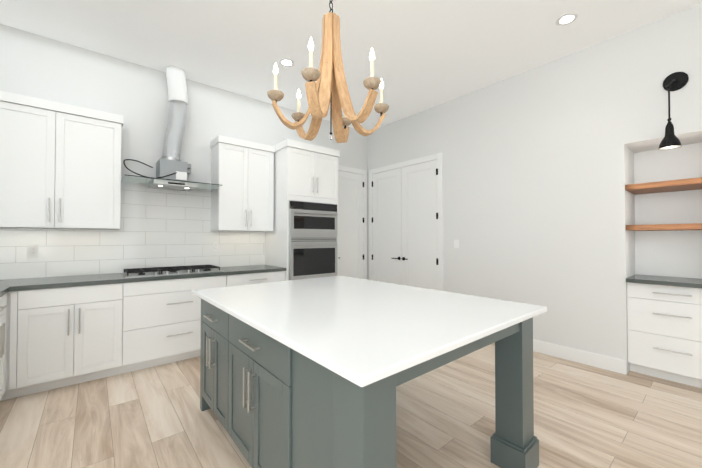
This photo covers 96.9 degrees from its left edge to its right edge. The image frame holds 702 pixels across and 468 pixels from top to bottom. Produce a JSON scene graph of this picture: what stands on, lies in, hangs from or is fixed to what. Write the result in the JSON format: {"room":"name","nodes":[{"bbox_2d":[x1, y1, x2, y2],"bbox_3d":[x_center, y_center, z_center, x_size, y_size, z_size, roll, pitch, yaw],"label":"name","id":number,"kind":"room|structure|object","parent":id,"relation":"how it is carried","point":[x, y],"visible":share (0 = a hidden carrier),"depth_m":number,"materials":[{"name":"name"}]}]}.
{"room":"kitchen","nodes":[
{"label":"kitchen","id":0,"kind":"room"},
{"bbox_2d":[0,24,366,231],"bbox_3d":[-2.607,-0.290,3.469,9.000,3.260,0.200,1,-1,-40],"label":"wall","id":1,"kind":"structure","parent":0,"point":[49,69],"depth_m":3.54,"materials":[{"name":"white paint"}]},
{"bbox_2d":[0,91,122,229],"bbox_3d":[-2.791,-0.627,2.951,0.994,1.149,0.366,1,-1,-40],"label":"upper cabinet","id":2,"kind":"object","parent":1,"relation":"attached to","point":[60,165],"visible":1,"depth_m":2.85,"materials":[{"name":"white wood"}]},
{"bbox_2d":[0,182,264,279],"bbox_3d":[-2.406,-0.082,3.496,3.046,1.015,0.009,1,-1,-40],"label":"tile backsplash","id":3,"kind":"structure","parent":1,"relation":"attached to","point":[163,228],"depth_m":3.49,"materials":[{"name":"white tile"}]},
{"bbox_2d":[27,244,37,256],"bbox_3d":[-3.030,0.158,2.965,0.072,0.116,0.007,1,-1,-40],"label":"outlet","id":4,"kind":"object","parent":3,"relation":"attached to","point":[32,250],"visible":1,"depth_m":2.96,"materials":[{"name":"white plastic"}]},
{"bbox_2d":[121,66,221,191],"bbox_3d":[-2.005,-1.224,3.519,0.924,1.403,0.488,1,-1,-40],"label":"range hood","id":5,"kind":"object","parent":1,"relation":"attached to","point":[173,170],"visible":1,"depth_m":3.54,"materials":[{"name":"silver glass"}]},
{"bbox_2d":[210,135,274,231],"bbox_3d":[-1.413,-0.612,4.097,0.739,1.149,0.366,1,-1,-40],"label":"upper cabinet","id":6,"kind":"object","parent":1,"relation":"attached to","point":[242,174],"visible":1,"depth_m":3.95,"materials":[{"name":"white wood"}]},
{"bbox_2d":[338,170,363,278],"bbox_3d":[-0.046,0.136,5.413,0.781,2.444,0.074,1,-1,-40],"label":"pantry door","id":7,"kind":"structure","parent":1,"relation":"in","point":[350,225],"depth_m":5.49,"materials":[{"name":"white paint"}]},
{"bbox_2d":[338,165,366,278],"bbox_3d":[-0.072,0.095,5.428,0.940,2.542,0.018,1,-1,-40],"label":"door frame","id":8,"kind":"structure","parent":1,"relation":"attached to","point":[353,170],"depth_m":5.68,"materials":[{"name":"white paint"}]},
{"bbox_2d":[0,342,701,467],"bbox_3d":[0.013,1.358,0.294,9.000,0.120,8.400,1,-1,-40],"label":"floor","id":9,"kind":"structure","parent":0,"point":[586,416],"depth_m":2.20,"materials":[{"name":"brown wood"}]},
{"bbox_2d":[0,289,19,400],"bbox_3d":[-2.686,0.881,1.975,0.687,0.878,0.749,1,-1,-40],"label":"base cabinet","id":10,"kind":"object","parent":9,"relation":"on","point":[10,301],"depth_m":2.45,"materials":[{"name":"white wood"}]},
{"bbox_2d":[0,285,11,292],"bbox_3d":[-2.352,0.418,1.547,0.647,0.036,1.772,1,-1,-40],"label":"countertop","id":11,"kind":"structure","parent":10,"relation":"on","point":[3,288],"depth_m":2.38,"materials":[{"name":"grey stone"}]},
{"bbox_2d":[28,285,123,394],"bbox_3d":[-2.606,0.894,2.913,0.717,0.878,0.632,1,-1,-40],"label":"base cabinet","id":12,"kind":"object","parent":9,"relation":"on","point":[59,332],"depth_m":2.70,"materials":[{"name":"white wood"}]},
{"bbox_2d":[0,265,285,288],"bbox_3d":[-2.203,0.441,3.244,3.046,0.036,0.648,1,-1,-40],"label":"countertop","id":13,"kind":"structure","parent":12,"relation":"on","point":[112,278],"depth_m":2.93,"materials":[{"name":"grey stone"}]},
{"bbox_2d":[121,265,223,277],"bbox_3d":[-1.950,0.400,3.431,0.910,0.050,0.515,1,-1,-40],"label":"cooktop","id":14,"kind":"object","parent":13,"relation":"in","point":[154,271],"visible":1,"depth_m":3.34,"materials":[{"name":"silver metal"}]},
{"bbox_2d":[124,277,231,372],"bbox_3d":[-1.967,0.901,3.445,1.067,0.878,0.632,1,-1,-40],"label":"base cabinet","id":15,"kind":"object","parent":9,"relation":"on","point":[162,319],"depth_m":3.11,"materials":[{"name":"white wood"}]},
{"bbox_2d":[232,273,285,285],"bbox_3d":[-1.320,0.908,3.982,0.737,0.878,0.632,1,-1,-40],"label":"base cabinet","id":16,"kind":"object","parent":9,"relation":"on","point":[237,278],"depth_m":3.72,"materials":[{"name":"white wood"}]},
{"bbox_2d":[265,139,339,280],"bbox_3d":[-0.684,0.073,4.451,0.844,2.560,0.739,1,-1,-40],"label":"tall cabinet","id":17,"kind":"object","parent":9,"relation":"on","point":[301,240],"visible":0.73,"depth_m":4.17,"materials":[{"name":"white wood"}]},
{"bbox_2d":[200,299,538,467],"bbox_3d":[-0.057,0.884,2.067,1.370,0.874,1.888,1,-1,-40],"label":"kitchen island","id":18,"kind":"object","parent":9,"relation":"on","point":[268,401],"visible":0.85,"depth_m":1.47,"materials":[{"name":"grey"}]},
{"bbox_2d":[192,276,546,386],"bbox_3d":[-0.040,0.431,2.056,1.415,0.030,1.920,1,-1,-40],"label":"island countertop","id":19,"kind":"structure","parent":18,"relation":"on","point":[361,332],"depth_m":1.53,"materials":[{"name":"white stone"}]},
{"bbox_2d":[626,274,701,387],"bbox_3d":[2.993,0.876,2.878,0.518,0.913,0.600,1,-1,-40],"label":"base cabinet","id":20,"kind":"object","parent":9,"relation":"on","point":[664,318],"visible":1,"depth_m":2.79,"materials":[{"name":"white wood"}]},
{"bbox_2d":[0,0,701,129],"bbox_3d":[0.013,-2.037,0.339,9.000,0.150,8.400,1,-1,-40],"label":"ceiling","id":21,"kind":"structure","parent":0,"point":[428,54],"depth_m":3.04,"materials":[{"name":"white paint"}]},
{"bbox_2d":[279,58,294,66],"bbox_3d":[-0.719,-1.916,3.487,0.170,0.006,0.170,1,-1,-40],"label":"recessed light","id":22,"kind":"object","parent":21,"relation":"in","point":[285,62],"visible":1,"depth_m":3.48,"materials":[{"name":"white paint"}]},
{"bbox_2d":[267,0,388,142],"bbox_3d":[-0.138,-1.292,2.154,0.792,1.288,0.850,1,-1,-40],"label":"chandelier","id":23,"kind":"object","parent":21,"relation":"hanging from","point":[326,89],"visible":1,"depth_m":2.08,"materials":[{"name":"brown wood"}]},
{"bbox_2d":[556,12,578,25],"bbox_3d":[1.937,-1.926,2.794,0.170,0.006,0.170,1,-1,-40],"label":"recessed light","id":24,"kind":"object","parent":21,"relation":"in","point":[566,19],"visible":1,"depth_m":2.79,"materials":[{"name":"white paint"}]},
{"bbox_2d":[367,3,701,373],"bbox_3d":[3.166,-0.297,2.936,0.800,3.260,8.000,1,-1,-40],"label":"wall","id":25,"kind":"structure","parent":0,"point":[544,164],"depth_m":3.29,"materials":[{"name":"white paint"}]},
{"bbox_2d":[372,168,401,284],"bbox_3d":[0.584,0.135,5.353,0.074,2.444,0.704,1,-1,-40],"label":"double door","id":26,"kind":"structure","parent":25,"relation":"in","point":[387,227],"depth_m":5.35,"materials":[{"name":"white paint"}]},
{"bbox_2d":[369,152,442,290],"bbox_3d":[0.832,0.091,5.100,0.018,2.542,1.550,1,-1,-40],"label":"door frame","id":27,"kind":"structure","parent":25,"relation":"attached to","point":[438,157],"depth_m":4.57,"materials":[{"name":"white paint"}]},
{"bbox_2d":[402,160,437,289],"bbox_3d":[1.036,0.128,4.809,0.074,2.444,0.704,1,-1,-40],"label":"double door","id":28,"kind":"structure","parent":25,"relation":"in","point":[419,226],"depth_m":4.82,"materials":[{"name":"white paint"}]},
{"bbox_2d":[454,240,458,247],"bbox_3d":[1.468,0.137,4.341,0.009,0.116,0.072,1,-1,-40],"label":"light switch","id":29,"kind":"object","parent":25,"relation":"attached to","point":[456,243],"visible":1,"depth_m":4.33,"materials":[{"name":"white plastic"}]},
{"bbox_2d":[533,339,626,374],"bbox_3d":[1.971,1.276,3.715,0.016,0.135,1.993,1,-1,-40],"label":"baseboard","id":30,"kind":"structure","parent":25,"relation":"attached to","point":[613,364],"depth_m":3.21,"materials":[{"name":"white paint"}]},
{"bbox_2d":[625,177,701,194],"bbox_3d":[3.000,-0.446,2.902,0.498,0.050,0.600,1,-1,-40],"label":"shelf","id":31,"kind":"object","parent":25,"relation":"attached to","point":[670,186],"visible":1,"depth_m":2.84,"materials":[{"name":"brown wood"}]},
{"bbox_2d":[626,223,701,230],"bbox_3d":[3.000,-0.061,2.897,0.498,0.050,0.600,1,-1,-40],"label":"shelf","id":32,"kind":"object","parent":25,"relation":"attached to","point":[671,227],"visible":0.98,"depth_m":2.78,"materials":[{"name":"brown wood"}]},
{"bbox_2d":[658,72,688,149],"bbox_3d":[2.739,-1.069,2.648,0.238,0.683,0.175,1,-1,-40],"label":"sconce","id":33,"kind":"object","parent":25,"relation":"attached to","point":[675,81],"visible":1,"depth_m":2.64,"materials":[{"name":"black metal"}]}
]}

